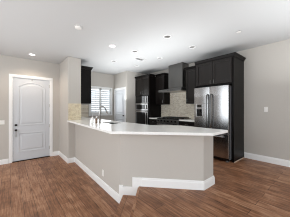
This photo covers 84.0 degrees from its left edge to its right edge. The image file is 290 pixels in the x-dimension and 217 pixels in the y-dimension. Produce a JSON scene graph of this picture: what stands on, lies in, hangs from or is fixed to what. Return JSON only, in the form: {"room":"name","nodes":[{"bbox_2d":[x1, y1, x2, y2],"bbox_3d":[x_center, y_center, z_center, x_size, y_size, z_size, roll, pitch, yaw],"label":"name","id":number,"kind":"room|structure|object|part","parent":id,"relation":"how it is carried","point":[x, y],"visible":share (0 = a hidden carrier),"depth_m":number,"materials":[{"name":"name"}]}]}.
{"room":"kitchen","nodes":[
{"label":"kitchen","id":0,"kind":"room"},
{"bbox_2d":[0,55,58,159],"bbox_3d":[-4.794,0.085,3.901,4.870,3.150,0.140,0,0,-40],"label":"wall","id":1,"kind":"structure","parent":0,"point":[8,64],"depth_m":4.72,"materials":[{"name":"beige paint"}]},
{"bbox_2d":[0,159,8,164],"bbox_3d":[-5.205,1.491,3.457,3.470,0.138,0.019,0,0,-40],"label":"baseboard","id":2,"kind":"structure","parent":1,"relation":"attached to","point":[3,161],"depth_m":4.51,"materials":[{"name":"white paint"}]},
{"bbox_2d":[9,74,52,162],"bbox_3d":[-3.479,0.285,4.963,1.100,2.550,0.183,0,0,-40],"label":"door","id":3,"kind":"structure","parent":1,"relation":"in","point":[30,97],"depth_m":4.91,"materials":[{"name":"white paint"}]},
{"bbox_3d":[-3.462,1.005,4.942,0.688,0.574,0.014,0,0,-40],"label":"panel","id":4,"kind":"part","parent":3,"relation":"part of","materials":[{"name":"white paint"}]},
{"bbox_3d":[-3.462,-0.140,4.942,0.688,1.304,0.014,0,0,-40],"label":"panel","id":5,"kind":"part","parent":3,"relation":"part of","materials":[{"name":"white paint"}]},
{"bbox_2d":[0,155,118,216],"bbox_3d":[-1.875,1.610,0.601,5.100,0.100,8.870,0,0,-40],"label":"floor","id":6,"kind":"structure","parent":0,"point":[51,186],"depth_m":3.03,"materials":[{"name":"brown wood"}]},
{"bbox_2d":[114,187,139,216],"bbox_3d":[-0.523,1.404,-0.930,0.294,0.312,7.363,0,0,5],"label":"stair step","id":7,"kind":"structure","parent":6,"relation":"on","point":[126,207],"depth_m":2.29,"materials":[{"name":"brown wood"}]},
{"bbox_2d":[59,56,80,157],"bbox_3d":[-2.521,0.085,5.260,0.360,3.150,1.460,0,0,-40],"label":"wall","id":8,"kind":"structure","parent":0,"point":[70,68],"depth_m":4.73,"materials":[{"name":"beige paint"}]},
{"bbox_2d":[68,103,80,119],"bbox_3d":[-2.045,0.095,4.698,0.357,0.479,0.013,0,0,-40],"label":"backsplash","id":9,"kind":"structure","parent":8,"relation":"attached to","point":[74,110],"depth_m":4.68,"materials":[{"name":"tile"}]},
{"bbox_2d":[53,151,118,202],"bbox_3d":[-1.621,1.491,4.065,0.306,0.138,3.732,0,0,-45],"label":"baseboard","id":10,"kind":"structure","parent":8,"relation":"attached to","point":[107,188],"depth_m":3.57,"materials":[{"name":"white paint"}]},
{"bbox_2d":[81,65,92,103],"bbox_3d":[-2.010,-0.715,5.215,0.361,1.130,0.825,0,0,-40],"label":"upper cabinet","id":11,"kind":"object","parent":8,"relation":"attached to","point":[85,70],"visible":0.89,"depth_m":4.91,"materials":[{"name":"brown wood"}]},
{"bbox_3d":[-2.010,-1.240,5.215,0.361,0.080,0.825,0,0,-40],"label":"crown molding","id":12,"kind":"part","parent":11,"relation":"part of","materials":[{"name":"brown wood"}]},
{"bbox_2d":[81,72,113,120],"bbox_3d":[-2.166,-0.070,6.603,1.910,2.840,0.140,0,0,-40],"label":"wall","id":13,"kind":"structure","parent":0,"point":[97,79],"depth_m":6.88,"materials":[{"name":"beige paint"}]},
{"bbox_2d":[81,105,87,116],"bbox_3d":[-2.553,0.095,6.179,0.768,0.479,0.012,0,0,-40],"label":"backsplash","id":14,"kind":"structure","parent":13,"relation":"attached to","point":[84,108],"depth_m":6.32,"materials":[{"name":"tile"}]},
{"bbox_2d":[90,88,99,113],"bbox_3d":[-2.045,-0.305,6.632,0.430,1.086,0.030,0,0,-40],"label":"shutter","id":15,"kind":"object","parent":13,"relation":"attached to","point":[93,93],"depth_m":6.62,"materials":[{"name":"white plastic"}]},
{"bbox_2d":[89,86,111,115],"bbox_3d":[-1.882,-0.305,6.817,1.040,1.210,0.156,0,0,-40],"label":"window","id":16,"kind":"structure","parent":13,"relation":"attached to","point":[100,96],"depth_m":6.79,"materials":[{"name":"white paint"}]},
{"bbox_3d":[-1.915,-0.305,6.856,0.900,1.070,0.006,0,0,-40],"label":"pane","id":17,"kind":"part","parent":16,"relation":"part of","materials":[{"name":"clear glass"}]},
{"bbox_2d":[100,88,110,113],"bbox_3d":[-1.692,-0.305,6.929,0.480,1.086,0.030,0,0,-40],"label":"shutter","id":18,"kind":"object","parent":13,"relation":"attached to","point":[109,92],"depth_m":6.92,"materials":[{"name":"white plastic"}]},
{"bbox_2d":[114,71,144,122],"bbox_3d":[-0.698,-0.070,7.149,1.040,2.840,1.190,0,0,-40],"label":"wall","id":19,"kind":"structure","parent":0,"point":[126,79],"depth_m":6.53,"materials":[{"name":"beige paint"}]},
{"bbox_2d":[114,87,125,121],"bbox_3d":[-1.037,0.190,6.786,0.165,2.120,0.940,0,0,-40],"label":"door","id":20,"kind":"structure","parent":19,"relation":"in","point":[119,93],"depth_m":6.75,"materials":[{"name":"white paint"}]},
{"bbox_3d":[-1.051,-0.210,6.774,0.012,0.904,0.574,0,0,-40],"label":"panel","id":21,"kind":"part","parent":20,"relation":"part of","materials":[{"name":"white paint"}]},
{"bbox_2d":[75,124,212,193],"bbox_3d":[-0.665,1.019,3.379,3.771,1.282,0.928,0,0,34],"label":"wall","id":22,"kind":"structure","parent":0,"point":[122,157],"depth_m":2.60,"materials":[{"name":"beige paint"}]},
{"bbox_2d":[119,177,141,202],"bbox_3d":[-0.238,1.336,2.612,0.376,0.448,0.020,0,0,7],"label":"baseboard","id":23,"kind":"structure","parent":22,"relation":"attached to","point":[136,181],"depth_m":2.60,"materials":[{"name":"white paint"}]},
{"bbox_2d":[142,175,214,189],"bbox_3d":[0.565,1.181,2.552,1.206,0.138,0.311,0,0,-10],"label":"baseboard","id":24,"kind":"structure","parent":22,"relation":"attached to","point":[146,182],"depth_m":2.52,"materials":[{"name":"white paint"}]},
{"bbox_2d":[0,0,289,74],"bbox_3d":[-0.479,-1.570,1.426,8.300,0.160,10.200,0,0,-40],"label":"ceiling","id":25,"kind":"structure","parent":0,"point":[45,29],"depth_m":3.08,"materials":[{"name":"paint"}]},
{"bbox_2d":[74,25,81,29],"bbox_3d":[-1.214,-1.471,2.929,0.140,0.038,0.140,0,0,-40],"label":"recessed light","id":26,"kind":"object","parent":25,"relation":"attached to","point":[78,27],"visible":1,"depth_m":2.89,"materials":[{"name":"white plastic"}]},
{"bbox_2d":[133,158,289,216],"bbox_3d":[-0.693,1.310,1.312,8.735,0.120,10.100,0,0,-40],"label":"floor","id":27,"kind":"structure","parent":0,"point":[246,187],"depth_m":2.29,"materials":[{"name":"brown wood"}]},
{"bbox_2d":[135,73,160,123],"bbox_3d":[0.126,-0.015,6.444,0.679,2.530,0.910,0,0,-40],"label":"tall cabinet","id":28,"kind":"object","parent":27,"relation":"on","point":[145,85],"visible":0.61,"depth_m":6.11,"materials":[{"name":"brown wood"}]},
{"bbox_3d":[-0.254,-0.860,6.431,0.022,0.694,0.414,0,0,-40],"label":"door","id":29,"kind":"part","parent":28,"relation":"part of","materials":[{"name":"brown paint"}]},
{"bbox_2d":[135,110,148,124],"bbox_3d":[0.063,0.438,6.423,0.647,0.729,0.760,0,0,-40],"label":"wall oven","id":30,"kind":"object","parent":28,"relation":"in","point":[142,116],"visible":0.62,"depth_m":6.21,"materials":[{"name":"silver metal"}]},
{"bbox_2d":[136,96,148,109],"bbox_3d":[0.063,-0.212,6.423,0.647,0.539,0.760,0,0,-40],"label":"microwave oven","id":31,"kind":"object","parent":28,"relation":"in","point":[142,102],"visible":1,"depth_m":6.21,"materials":[{"name":"silver metal"}]},
{"bbox_3d":[-0.128,-0.080,6.263,0.025,0.271,0.760,0,0,-40],"label":"oven door","id":32,"kind":"part","parent":31,"relation":"part of","materials":[{"name":"silver metal"}]},
{"bbox_3d":[-0.126,-0.350,6.264,0.020,0.261,0.760,0,0,-40],"label":"control panel","id":33,"kind":"part","parent":31,"relation":"part of","materials":[{"name":"black glass"}]},
{"bbox_3d":[-0.014,-1.240,6.326,0.310,0.080,0.910,0,0,-40],"label":"crown molding","id":34,"kind":"part","parent":28,"relation":"part of","materials":[{"name":"brown wood"}]},
{"bbox_3d":[0.016,-0.860,6.109,0.022,0.694,0.414,0,0,-40],"label":"door","id":35,"kind":"part","parent":28,"relation":"part of","materials":[{"name":"brown paint"}]},
{"bbox_2d":[149,119,156,124],"bbox_3d":[0.533,0.814,5.966,0.669,0.872,0.435,0,0,-40],"label":"base cabinet","id":36,"kind":"object","parent":27,"relation":"on","point":[151,121],"visible":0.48,"depth_m":5.77,"materials":[{"name":"brown wood"}]},
{"bbox_2d":[157,116,190,124],"bbox_3d":[0.935,0.769,5.409,0.733,0.962,0.915,0,0,-40],"label":"gas range","id":37,"kind":"object","parent":27,"relation":"on","point":[169,120],"visible":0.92,"depth_m":5.23,"materials":[{"name":"silver metal"}]},
{"bbox_3d":[0.716,0.762,5.225,0.025,0.575,0.895,0,0,-40],"label":"oven door","id":38,"kind":"part","parent":37,"relation":"part of","materials":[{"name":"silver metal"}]},
{"bbox_3d":[0.709,0.407,5.219,0.045,0.115,0.915,0,0,-40],"label":"control panel","id":39,"kind":"part","parent":37,"relation":"part of","materials":[{"name":"metal"}]},
{"bbox_2d":[158,118,190,119],"bbox_3d":[0.963,0.335,5.433,0.660,0.020,0.915,0,0,-40],"label":"cooktop","id":40,"kind":"object","parent":37,"relation":"in","point":[158,118],"depth_m":5.23,"materials":[{"name":"black metal"}]},
{"bbox_2d":[179,121,193,126],"bbox_3d":[1.448,0.814,4.876,0.669,0.872,0.540,0,0,-40],"label":"base cabinet","id":41,"kind":"object","parent":27,"relation":"on","point":[182,123],"visible":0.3,"depth_m":4.71,"materials":[{"name":"brown wood"}]},
{"bbox_2d":[179,119,193,121],"bbox_3d":[1.448,0.356,4.878,0.640,0.040,0.547,0,0,-40],"label":"countertop","id":42,"kind":"structure","parent":41,"relation":"on","point":[187,120],"depth_m":4.77,"materials":[{"name":"white stone"}]},
{"bbox_2d":[194,85,231,162],"bbox_3d":[1.864,0.355,4.214,0.826,1.790,0.890,0,0,-40],"label":"refrigerator","id":43,"kind":"object","parent":27,"relation":"on","point":[212,105],"visible":0.74,"depth_m":3.85,"materials":[{"name":"grey metal"}]},
{"bbox_3d":[1.491,0.028,4.197,0.080,1.135,0.437,0,0,-40],"label":"door","id":44,"kind":"part","parent":43,"relation":"part of","materials":[{"name":"silver metal"}]},
{"bbox_3d":[1.548,0.070,4.014,0.084,0.872,0.036,0,0,-40],"label":"handle","id":45,"kind":"part","parent":43,"relation":"part of","materials":[{"name":"metal"}]},
{"bbox_3d":[1.606,0.070,3.945,0.084,0.872,0.036,0,0,-40],"label":"handle","id":46,"kind":"part","parent":43,"relation":"part of","materials":[{"name":"metal"}]},
{"bbox_3d":[1.779,0.028,3.854,0.080,1.135,0.447,0,0,-40],"label":"door","id":47,"kind":"part","parent":43,"relation":"part of","materials":[{"name":"silver metal"}]},
{"bbox_3d":[1.637,0.880,4.023,0.080,0.550,0.890,0,0,-40],"label":"freezer drawer","id":48,"kind":"part","parent":43,"relation":"part of","materials":[{"name":"silver metal"}]},
{"bbox_2d":[194,52,245,162],"bbox_3d":[1.960,-0.015,4.258,0.679,2.530,1.055,0,0,-40],"label":"tall cabinet","id":49,"kind":"object","parent":27,"relation":"on","point":[227,69],"visible":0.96,"depth_m":3.92,"materials":[{"name":"brown wood"}]},
{"bbox_3d":[1.563,-0.910,4.265,0.022,0.574,0.459,0,0,-40],"label":"door","id":50,"kind":"part","parent":49,"relation":"part of","materials":[{"name":"brown paint"}]},
{"bbox_3d":[1.960,-1.240,4.259,0.678,0.080,1.055,0,0,-40],"label":"crown molding","id":51,"kind":"part","parent":49,"relation":"part of","materials":[{"name":"brown wood"}]},
{"bbox_3d":[1.862,-0.910,3.909,0.022,0.574,0.459,0,0,-40],"label":"door","id":52,"kind":"part","parent":49,"relation":"part of","materials":[{"name":"brown paint"}]},
{"bbox_3d":[2.275,0.015,3.922,0.628,2.470,0.035,0,0,-40],"label":"panel","id":53,"kind":"part","parent":49,"relation":"part of","materials":[{"name":"brown wood"}]},
{"bbox_3d":[-0.927,0.814,4.297,1.015,0.872,4.825,0,0,-40],"label":"cabinet","id":54,"kind":"object","parent":27,"relation":"on","visible":0},
{"bbox_2d":[67,117,227,135],"bbox_3d":[-0.967,0.356,4.061,1.460,0.040,5.285,0,0,-40],"label":"countertop","id":55,"kind":"structure","parent":54,"relation":"on","point":[121,127],"depth_m":2.71,"materials":[{"name":"white stone"}]},
{"bbox_2d":[98,106,107,122],"bbox_3d":[-0.980,0.136,3.861,0.253,0.401,0.124,0,0,-40],"label":"faucet","id":56,"kind":"object","parent":55,"relation":"on","point":[100,106],"visible":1,"depth_m":3.81,"materials":[{"name":"silver metal"}]},
{"bbox_2d":[150,39,289,160],"bbox_3d":[2.655,-0.060,4.055,0.120,2.860,10.200,0,0,-40],"label":"wall","id":57,"kind":"structure","parent":0,"point":[266,67],"depth_m":3.75,"materials":[{"name":"beige paint"}]},
{"bbox_2d":[155,73,169,104],"bbox_3d":[0.673,-0.715,6.041,0.359,1.130,0.490,0,0,-40],"label":"upper cabinet","id":58,"kind":"object","parent":57,"relation":"attached to","point":[161,79],"visible":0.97,"depth_m":5.92,"materials":[{"name":"brown wood"}]},
{"bbox_3d":[0.550,-0.682,5.970,0.022,1.049,0.434,0,0,-40],"label":"door","id":59,"kind":"part","parent":58,"relation":"part of","materials":[{"name":"brown paint"}]},
{"bbox_2d":[158,62,187,92],"bbox_3d":[0.990,-1.024,5.514,0.521,0.923,0.995,0,0,-40],"label":"range hood","id":60,"kind":"object","parent":57,"relation":"attached to","point":[176,72],"visible":0.83,"depth_m":5.33,"materials":[{"name":"metal"}]},
{"bbox_2d":[161,92,193,118],"bbox_3d":[1.259,-0.128,5.614,0.014,0.924,1.912,0,0,-40],"label":"backsplash","id":61,"kind":"structure","parent":57,"relation":"attached to","point":[178,107],"depth_m":5.69,"materials":[{"name":"tile"}]},
{"bbox_2d":[184,66,194,103],"bbox_3d":[1.555,-0.715,4.989,0.359,1.130,0.575,0,0,-40],"label":"upper cabinet","id":62,"kind":"object","parent":57,"relation":"attached to","point":[190,71],"visible":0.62,"depth_m":4.96,"materials":[{"name":"brown wood"}]},
{"bbox_2d":[244,152,289,166],"bbox_3d":[4.174,1.181,2.141,0.019,0.138,5.115,0,0,-40],"label":"baseboard","id":63,"kind":"structure","parent":57,"relation":"attached to","point":[267,159],"depth_m":3.72,"materials":[{"name":"white paint"}]}
]}

